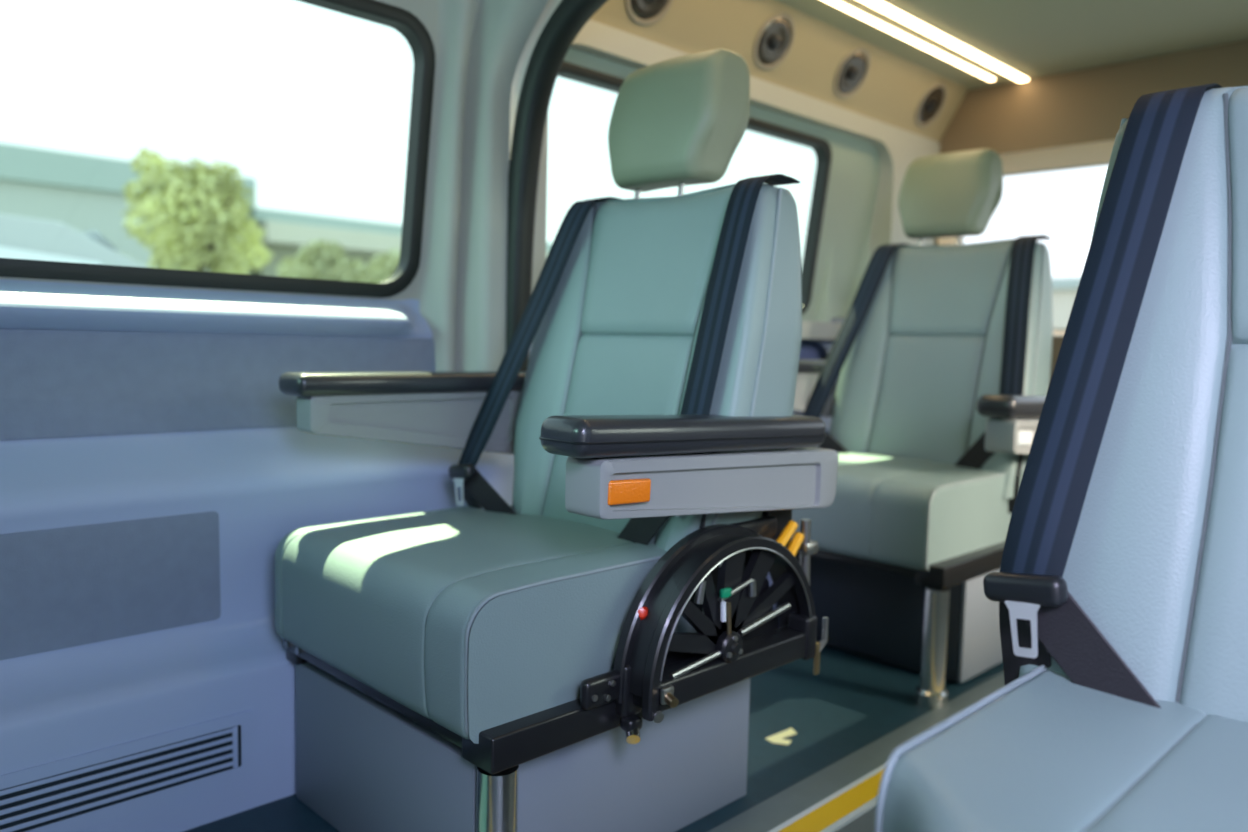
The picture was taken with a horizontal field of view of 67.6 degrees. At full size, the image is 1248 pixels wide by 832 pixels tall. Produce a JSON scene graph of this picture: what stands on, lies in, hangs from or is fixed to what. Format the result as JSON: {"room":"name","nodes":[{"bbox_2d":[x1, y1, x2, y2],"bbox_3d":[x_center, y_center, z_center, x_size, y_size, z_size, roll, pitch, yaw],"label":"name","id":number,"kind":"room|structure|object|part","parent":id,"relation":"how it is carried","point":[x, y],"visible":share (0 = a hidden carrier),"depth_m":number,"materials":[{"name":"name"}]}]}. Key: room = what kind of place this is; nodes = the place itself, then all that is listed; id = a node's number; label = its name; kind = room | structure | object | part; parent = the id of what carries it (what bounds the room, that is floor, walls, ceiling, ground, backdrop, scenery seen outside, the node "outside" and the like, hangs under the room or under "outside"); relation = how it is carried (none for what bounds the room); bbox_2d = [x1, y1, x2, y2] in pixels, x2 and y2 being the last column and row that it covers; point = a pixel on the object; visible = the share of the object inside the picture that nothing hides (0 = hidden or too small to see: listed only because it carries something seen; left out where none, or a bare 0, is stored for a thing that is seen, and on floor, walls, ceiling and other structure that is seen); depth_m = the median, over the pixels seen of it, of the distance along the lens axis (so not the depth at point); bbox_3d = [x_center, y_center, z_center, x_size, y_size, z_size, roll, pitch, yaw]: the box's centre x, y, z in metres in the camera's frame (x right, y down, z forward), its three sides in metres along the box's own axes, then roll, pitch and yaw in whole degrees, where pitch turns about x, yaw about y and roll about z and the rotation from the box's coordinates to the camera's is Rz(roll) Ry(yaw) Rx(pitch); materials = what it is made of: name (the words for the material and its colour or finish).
{"room":"vehicle interior","nodes":[
{"label":"vehicle interior","id":0,"kind":"room"},
{"bbox_2d":[0,279,831,831],"bbox_3d":[-0.454,0.196,1.807,4.270,0.860,0.234,-3,6,-44],"label":"wall","id":1,"kind":"structure","parent":0,"point":[263,485],"depth_m":1.53,"materials":[{"name":"blue plastic"}]},
{"bbox_2d":[0,511,220,659],"bbox_3d":[-1.278,0.280,0.956,1.698,0.181,0.012,-3,6,-44],"label":"wall panel","id":2,"kind":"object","parent":1,"relation":"attached to","point":[65,587],"depth_m":1.43,"materials":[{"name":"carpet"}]},
{"bbox_2d":[0,710,257,831],"bbox_3d":[-1.092,0.560,1.049,1.372,0.111,0.011,-3,6,-44],"label":"air vent","id":3,"kind":"object","parent":1,"relation":"in","point":[82,791],"visible":1,"depth_m":1.39,"materials":[{"name":"blue plastic"}]},
{"bbox_2d":[0,329,435,440],"bbox_3d":[-1.174,-0.035,1.194,2.205,0.169,0.019,-3,6,-44],"label":"wall panel","id":4,"kind":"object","parent":1,"relation":"attached to","point":[54,383],"depth_m":1.57,"materials":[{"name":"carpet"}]},
{"bbox_2d":[419,0,548,370],"bbox_3d":[-0.254,-0.536,1.851,0.175,1.120,0.340,-3,6,-44],"label":"window pillar","id":5,"kind":"structure","parent":1,"relation":"attached to","point":[481,44],"depth_m":1.93,"materials":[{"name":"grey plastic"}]},
{"bbox_2d":[509,0,561,161],"bbox_3d":[0.408,-0.453,1.330,0.001,1.170,2.180,-3,6,-44],"label":"trim","id":6,"kind":"structure","parent":1,"relation":"attached to","point":[552,5],"depth_m":1.94,"materials":[{"name":"grey plastic"}]},
{"bbox_2d":[506,0,607,370],"bbox_3d":[0.469,-0.393,1.286,0.056,1.061,2.023,-3,6,-44],"label":"trim","id":7,"kind":"structure","parent":1,"relation":"attached to","point":[567,20],"depth_m":1.94,"materials":[{"name":"black rubber"}]},
{"bbox_2d":[802,317,844,392],"bbox_3d":[0.802,-0.185,3.084,0.640,0.275,0.125,-3,6,-44],"label":"trim","id":8,"kind":"structure","parent":1,"relation":"attached to","point":[827,344],"depth_m":2.87,"materials":[{"name":"plastic"}]},
{"bbox_2d":[0,0,939,339],"bbox_3d":[-0.486,-0.607,1.794,4.270,0.860,0.145,-3,6,-44],"label":"wall","id":9,"kind":"structure","parent":0,"point":[896,148],"depth_m":2.85,"materials":[{"name":"grey plastic"}]},
{"bbox_2d":[0,0,435,297],"bbox_3d":[-1.009,-0.481,1.314,1.682,0.549,0.111,-3,6,-44],"label":"window","id":10,"kind":"structure","parent":9,"relation":"in","point":[407,24],"depth_m":1.79,"materials":[{"name":"black rubber"}]},
{"bbox_2d":[625,0,673,25],"bbox_3d":[0.061,-0.969,2.131,0.148,0.132,0.081,-3,6,-44],"label":"round fitting","id":11,"kind":"object","parent":9,"relation":"attached to","point":[641,12],"visible":1,"depth_m":2.15,"materials":[{"name":"beige plastic"}]},
{"bbox_3d":[0.061,-0.969,2.131,0.124,0.107,0.062,-3,6,-44],"label":"dish","id":12,"kind":"part","parent":11,"relation":"part of","materials":[{"name":"grey plastic"}]},
{"bbox_2d":[558,61,831,314],"bbox_3d":[0.191,-0.551,2.493,1.140,0.526,0.109,-3,6,-44],"label":"window","id":13,"kind":"structure","parent":9,"relation":"in","point":[821,147],"depth_m":2.83,"materials":[{"name":"black rubber"}]},
{"bbox_2d":[753,13,794,69],"bbox_3d":[0.396,-0.988,2.461,0.148,0.132,0.081,-3,6,-44],"label":"round fitting","id":14,"kind":"object","parent":9,"relation":"attached to","point":[774,40],"visible":1,"depth_m":2.45,"materials":[{"name":"beige plastic"}]},
{"bbox_3d":[0.396,-0.988,2.461,0.124,0.107,0.062,-3,6,-44],"label":"dish","id":15,"kind":"part","parent":14,"relation":"part of","materials":[{"name":"grey plastic"}]},
{"bbox_2d":[590,0,969,141],"bbox_3d":[0.489,-0.987,2.544,1.820,0.165,0.105,-3,6,-44],"label":"trim","id":16,"kind":"structure","parent":9,"relation":"attached to","point":[893,88],"depth_m":2.56,"materials":[{"name":"beige plastic"}]},
{"bbox_2d":[816,230,870,321],"bbox_3d":[0.717,-0.588,3.018,0.240,0.595,0.030,-3,6,-42],"label":"trim","id":17,"kind":"structure","parent":9,"relation":"attached to","point":[828,308],"depth_m":2.97,"materials":[{"name":"grey plastic"}]},
{"bbox_2d":[833,48,870,98],"bbox_3d":[0.666,-1.003,2.727,0.148,0.132,0.081,-3,6,-44],"label":"round fitting","id":18,"kind":"object","parent":9,"relation":"attached to","point":[852,72],"visible":1,"depth_m":2.72,"materials":[{"name":"beige plastic"}]},
{"bbox_3d":[0.666,-1.002,2.727,0.124,0.107,0.062,-3,6,-44],"label":"dish","id":19,"kind":"part","parent":18,"relation":"part of","materials":[{"name":"grey plastic"}]},
{"bbox_2d":[915,83,946,126],"bbox_3d":[1.008,-1.021,3.064,0.148,0.132,0.081,-3,6,-44],"label":"round fitting","id":20,"kind":"object","parent":9,"relation":"attached to","point":[931,104],"visible":1,"depth_m":3.06,"materials":[{"name":"beige plastic"}]},
{"bbox_3d":[1.008,-1.021,3.064,0.124,0.107,0.062,-3,6,-44],"label":"dish","id":21,"kind":"part","parent":20,"relation":"part of","materials":[{"name":"grey plastic"}]},
{"bbox_2d":[183,641,1003,831],"bbox_3d":[-0.305,0.671,1.682,4.270,0.060,0.886,-3,6,-44],"label":"floor","id":22,"kind":"structure","parent":0,"point":[855,700],"depth_m":1.95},
{"bbox_2d":[275,49,838,831],"bbox_3d":[-0.102,0.005,1.540,0.722,1.300,0.714,-3,6,-44],"label":"passenger seat","id":23,"kind":"object","parent":22,"relation":"on","point":[582,653],"visible":1,"depth_m":1.43,"materials":[{"name":"leather"}]},
{"bbox_3d":[-0.368,0.017,1.718,0.468,0.134,0.054,-3,6,-44],"label":"armrest","id":24,"kind":"part","parent":23,"relation":"part of","materials":[{"name":"grey plastic"}]},
{"bbox_3d":[-0.193,0.392,1.519,0.486,0.056,0.583,-3,6,-44],"label":"seat frame","id":25,"kind":"part","parent":23,"relation":"part of","materials":[{"name":"black metal"}]},
{"bbox_2d":[275,505,703,743],"bbox_3d":[-0.234,0.283,1.509,0.470,0.193,0.585,-3,6,-44],"label":"cushion","id":26,"kind":"object","parent":23,"relation":"on","point":[472,623],"depth_m":1.29,"materials":[{"name":"leather"}]},
{"bbox_3d":[-0.164,0.564,1.198,0.068,0.236,0.068,-3,6,-44],"label":"leg","id":27,"kind":"part","parent":23,"relation":"part of","materials":[{"name":"silver metal"}]},
{"bbox_3d":[0.026,-0.415,1.742,0.032,0.112,0.011,-3,6,-44],"label":"headrest post","id":28,"kind":"part","parent":23,"relation":"part of","materials":[{"name":"silver metal"}]},
{"bbox_3d":[0.026,-0.070,1.613,0.266,0.643,0.523,-3,6,-44],"label":"backrest","id":29,"kind":"part","parent":23,"relation":"part of","materials":[{"name":"leather"}]},
{"bbox_3d":[0.045,0.405,1.261,0.018,0.018,0.014,-2,5,-33],"label":"knob","id":30,"kind":"part","parent":23,"relation":"part of","materials":[{"name":"black metal"}]},
{"bbox_3d":[0.103,-0.407,1.664,0.032,0.112,0.011,-3,6,-44],"label":"headrest post","id":31,"kind":"part","parent":23,"relation":"part of","materials":[{"name":"silver metal"}]},
{"bbox_3d":[0.102,0.351,1.317,0.106,0.020,0.009,-3,6,-44],"label":"rod","id":32,"kind":"part","parent":23,"relation":"part of","materials":[{"name":"silver metal"}]},
{"bbox_3d":[0.107,0.248,1.313,0.016,0.034,0.012,0,5,-18],"label":"rod","id":33,"kind":"part","parent":23,"relation":"part of","materials":[{"name":"silver metal"}]},
{"bbox_3d":[0.141,0.101,1.396,0.552,0.117,0.070,-3,6,-44],"label":"armrest","id":34,"kind":"part","parent":23,"relation":"part of","materials":[{"name":"grey plastic"}]},
{"bbox_3d":[0.159,0.374,1.401,0.372,0.041,0.048,-3,6,-44],"label":"rail","id":35,"kind":"part","parent":23,"relation":"part of","materials":[{"name":"black metal"}]},
{"bbox_3d":[0.133,0.352,1.425,0.345,0.067,0.010,-3,6,-44],"label":"mechanism plate","id":36,"kind":"part","parent":23,"relation":"part of","materials":[{"name":"black metal"}]},
{"bbox_3d":[0.143,0.283,1.348,0.010,0.029,0.008,-3,6,-44],"label":"rod","id":37,"kind":"part","parent":23,"relation":"part of","materials":[{"name":"white metal"}]},
{"bbox_3d":[0.152,0.298,1.357,0.010,0.053,0.007,1,5,0],"label":"rod","id":38,"kind":"part","parent":23,"relation":"part of","materials":[{"name":"gold metal"}]},
{"bbox_3d":[0.165,0.267,1.446,0.215,0.134,0.010,-3,6,-44],"label":"mechanism plate","id":39,"kind":"part","parent":23,"relation":"part of","materials":[{"name":"black metal"}]},
{"bbox_3d":[0.215,0.310,1.425,0.122,0.030,0.010,-3,6,-44],"label":"rod","id":40,"kind":"part","parent":23,"relation":"part of","materials":[{"name":"silver metal"}]},
{"bbox_3d":[0.314,0.395,1.518,0.012,0.054,0.007,-3,6,-44],"label":"lever","id":41,"kind":"part","parent":23,"relation":"part of","materials":[{"name":"gold metal"}]},
{"bbox_3d":[0.323,0.357,1.522,0.022,0.056,0.009,-2,5,-32],"label":"lever","id":42,"kind":"part","parent":23,"relation":"part of","materials":[{"name":"silver metal"}]},
{"bbox_2d":[765,728,796,744],"bbox_3d":[0.324,0.640,1.859,0.086,0.002,0.047,-3,6,-44],"label":"floor marking","id":43,"kind":"object","parent":22,"relation":"on","point":[777,738],"depth_m":1.85,"materials":[{"name":"beige paint"}]},
{"bbox_2d":[778,770,883,831],"bbox_3d":[0.076,0.704,1.296,4.270,0.054,0.046,-3,6,-44],"label":"trim","id":44,"kind":"structure","parent":22,"relation":"on","point":[824,816],"depth_m":1.57,"materials":[{"name":"yellow plastic"}]},
{"bbox_2d":[708,671,1004,831],"bbox_3d":[0.029,0.699,1.343,4.270,0.053,0.068,-3,6,-44],"label":"trim","id":45,"kind":"structure","parent":22,"relation":"on","point":[783,806],"depth_m":1.70,"materials":[{"name":"grey metal"}]},
{"bbox_2d":[769,695,1003,831],"bbox_3d":[0.077,0.704,1.295,4.270,0.054,0.068,-3,6,-44],"label":"trim","id":46,"kind":"structure","parent":22,"relation":"on","point":[869,805],"depth_m":1.57,"materials":[{"name":"white metal"}]},
{"bbox_2d":[775,149,1052,709],"bbox_3d":[0.734,-0.059,2.429,0.776,1.324,0.738,-3,6,-44],"label":"passenger seat","id":47,"kind":"object","parent":22,"relation":"on","point":[942,354],"visible":0.81,"depth_m":2.35,"materials":[{"name":"leather"}]},
{"bbox_3d":[0.441,-0.058,2.596,0.468,0.134,0.054,-3,6,-44],"label":"armrest","id":48,"kind":"part","parent":47,"relation":"part of","materials":[{"name":"grey plastic"}]},
{"bbox_3d":[0.656,0.322,2.357,0.486,0.056,0.566,-3,6,-44],"label":"seat frame","id":49,"kind":"part","parent":47,"relation":"part of","materials":[{"name":"black metal"}]},
{"bbox_2d":[791,453,1011,570],"bbox_3d":[0.613,0.212,2.350,0.470,0.193,0.560,-3,6,-44],"label":"cushion","id":50,"kind":"object","parent":47,"relation":"on","point":[888,511],"depth_m":2.12,"materials":[{"name":"leather"}]},
{"bbox_3d":[0.679,0.505,2.043,0.068,0.260,0.068,-3,6,-44],"label":"leg","id":51,"kind":"part","parent":47,"relation":"part of","materials":[{"name":"silver metal"}]},
{"bbox_3d":[0.836,-0.145,2.491,0.266,0.643,0.536,-3,6,-44],"label":"backrest","id":52,"kind":"part","parent":47,"relation":"part of","materials":[{"name":"leather"}]},
{"bbox_3d":[0.913,-0.482,2.542,0.032,0.112,0.011,-3,6,-44],"label":"headrest post","id":53,"kind":"part","parent":47,"relation":"part of","materials":[{"name":"silver metal"}]},
{"bbox_3d":[0.914,0.486,2.281,0.378,0.250,0.010,-3,6,-44],"label":"panel","id":54,"kind":"part","parent":47,"relation":"part of","materials":[{"name":"grey plastic"}]},
{"bbox_3d":[1.038,0.054,2.286,0.552,0.117,0.070,-3,6,-44],"label":"armrest","id":55,"kind":"part","parent":47,"relation":"part of","materials":[{"name":"grey plastic"}]},
{"bbox_2d":[836,806,875,831],"bbox_3d":[0.549,0.761,0.819,4.270,0.059,1.278,-3,6,-44],"label":"floor","id":56,"kind":"structure","parent":0,"point":[865,822],"depth_m":1.53,"materials":[{"name":"grey"}]},
{"bbox_2d":[875,83,1247,831],"bbox_3d":[0.581,0.092,0.650,0.722,1.300,0.675,-3,6,-44],"label":"passenger seat","id":57,"kind":"object","parent":56,"relation":"on","point":[1120,586],"visible":1,"depth_m":0.85,"materials":[{"name":"leather"}]},
{"bbox_2d":[881,670,1247,831],"bbox_3d":[0.503,0.371,0.566,0.470,0.205,0.624,-3,6,-44],"label":"cushion","id":58,"kind":"object","parent":57,"relation":"on","point":[1062,750],"depth_m":0.70,"materials":[{"name":"leather"}]},
{"bbox_3d":[0.660,0.013,0.773,0.266,0.643,0.563,-3,6,-44],"label":"backrest","id":59,"kind":"part","parent":57,"relation":"part of","materials":[{"name":"leather"}]},
{"bbox_2d":[776,0,1247,88],"bbox_3d":[0.242,-0.978,1.055,4.300,0.048,2.300,-3,6,-44],"label":"ceiling","id":60,"kind":"structure","parent":0,"point":[1035,38],"depth_m":2.53,"materials":[{"name":"beige plastic"}]},
{"bbox_2d":[823,0,996,80],"bbox_3d":[0.603,-1.049,2.424,1.639,0.011,0.028,-3,6,-44],"label":"led strip","id":61,"kind":"object","parent":60,"relation":"attached to","point":[841,4],"visible":1,"depth_m":2.60,"materials":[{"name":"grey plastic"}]},
{"bbox_2d":[859,0,1030,81],"bbox_3d":[0.679,-1.045,2.397,1.709,0.011,0.040,-3,6,-44],"label":"led strip","id":62,"kind":"object","parent":60,"relation":"attached to","point":[883,6],"visible":1,"depth_m":2.60,"materials":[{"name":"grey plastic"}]},
{"bbox_2d":[935,39,1247,380],"bbox_3d":[1.768,-0.239,2.642,0.100,1.700,2.300,-3,6,-44],"label":"wall","id":63,"kind":"structure","parent":0,"point":[1088,105],"depth_m":2.90,"materials":[{"name":"brown plastic"}]},
{"bbox_2d":[938,140,1114,334],"bbox_3d":[1.796,-0.515,2.609,0.124,0.591,1.891,-3,6,-44],"label":"trim","id":64,"kind":"structure","parent":63,"relation":"attached to","point":[1095,152],"depth_m":2.99,"materials":[{"name":"beige plastic"}]},
{"bbox_2d":[960,163,1108,330],"bbox_3d":[1.837,-0.500,2.648,0.021,0.542,1.850,-3,6,-44],"label":"window","id":65,"kind":"structure","parent":63,"relation":"in","point":[1101,164],"depth_m":3.06,"materials":[{"name":"grey plastic"}]},
{"label":"outside","id":66,"kind":"structure","parent":0,"visible":0},
{"bbox_3d":[0.126,-0.266,21.259,150.000,0.200,150.000,-3,6,-44],"label":"ground","id":67,"kind":"structure","parent":66,"visible":0},
{"bbox_2d":[0,214,149,267],"bbox_3d":[-4.151,-0.223,5.745,4.420,1.987,1.854,-3,6,-44],"label":"car","id":68,"kind":"object","parent":67,"relation":"on","point":[20,237],"visible":0.08,"depth_m":5.47,"materials":[{"name":"grey paint"}]},
{"bbox_2d":[0,143,255,274],"bbox_3d":[-22.006,-2.327,10.391,33.600,4.580,6.250,-3,6,-44],"label":"building","id":69,"kind":"structure","parent":67,"relation":"on","point":[81,192],"depth_m":17.47,"materials":[{"name":"grey"}]},
{"bbox_2d":[120,145,272,273],"bbox_3d":[-5.287,-1.485,11.564,1.747,3.524,1.081,-3,6,-44],"label":"tree","id":70,"kind":"object","parent":67,"relation":"on","point":[203,188],"visible":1,"depth_m":11.23,"materials":[{"name":"green plant"}]},
{"bbox_2d":[275,239,375,282],"bbox_3d":[-4.674,-1.305,14.539,1.645,2.879,0.990,-3,6,-44],"label":"bush","id":71,"kind":"object","parent":67,"relation":"on","point":[323,260],"visible":0.43,"depth_m":14.21,"materials":[{"name":"green plant"}]},
{"bbox_2d":[362,248,399,282],"bbox_3d":[-4.002,-1.455,16.460,1.781,2.999,1.167,-3,6,-44],"label":"bush","id":72,"kind":"object","parent":67,"relation":"on","point":[385,266],"visible":0.09,"depth_m":15.99,"materials":[{"name":"green plant"}]},
{"bbox_2d":[249,208,552,275],"bbox_3d":[-4.158,-2.983,27.459,15.600,4.020,5.200,-3,6,-44],"label":"building","id":73,"kind":"structure","parent":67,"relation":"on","point":[286,231],"depth_m":21.11,"materials":[{"name":"beige"}]},
{"bbox_2d":[1052,277,1080,335],"bbox_3d":[16.102,-1.929,24.907,6.400,3.300,13.400,-3,6,-44],"label":"building","id":74,"kind":"structure","parent":67,"relation":"on","point":[1064,289],"depth_m":24.93,"materials":[{"name":"beige"}]}
]}

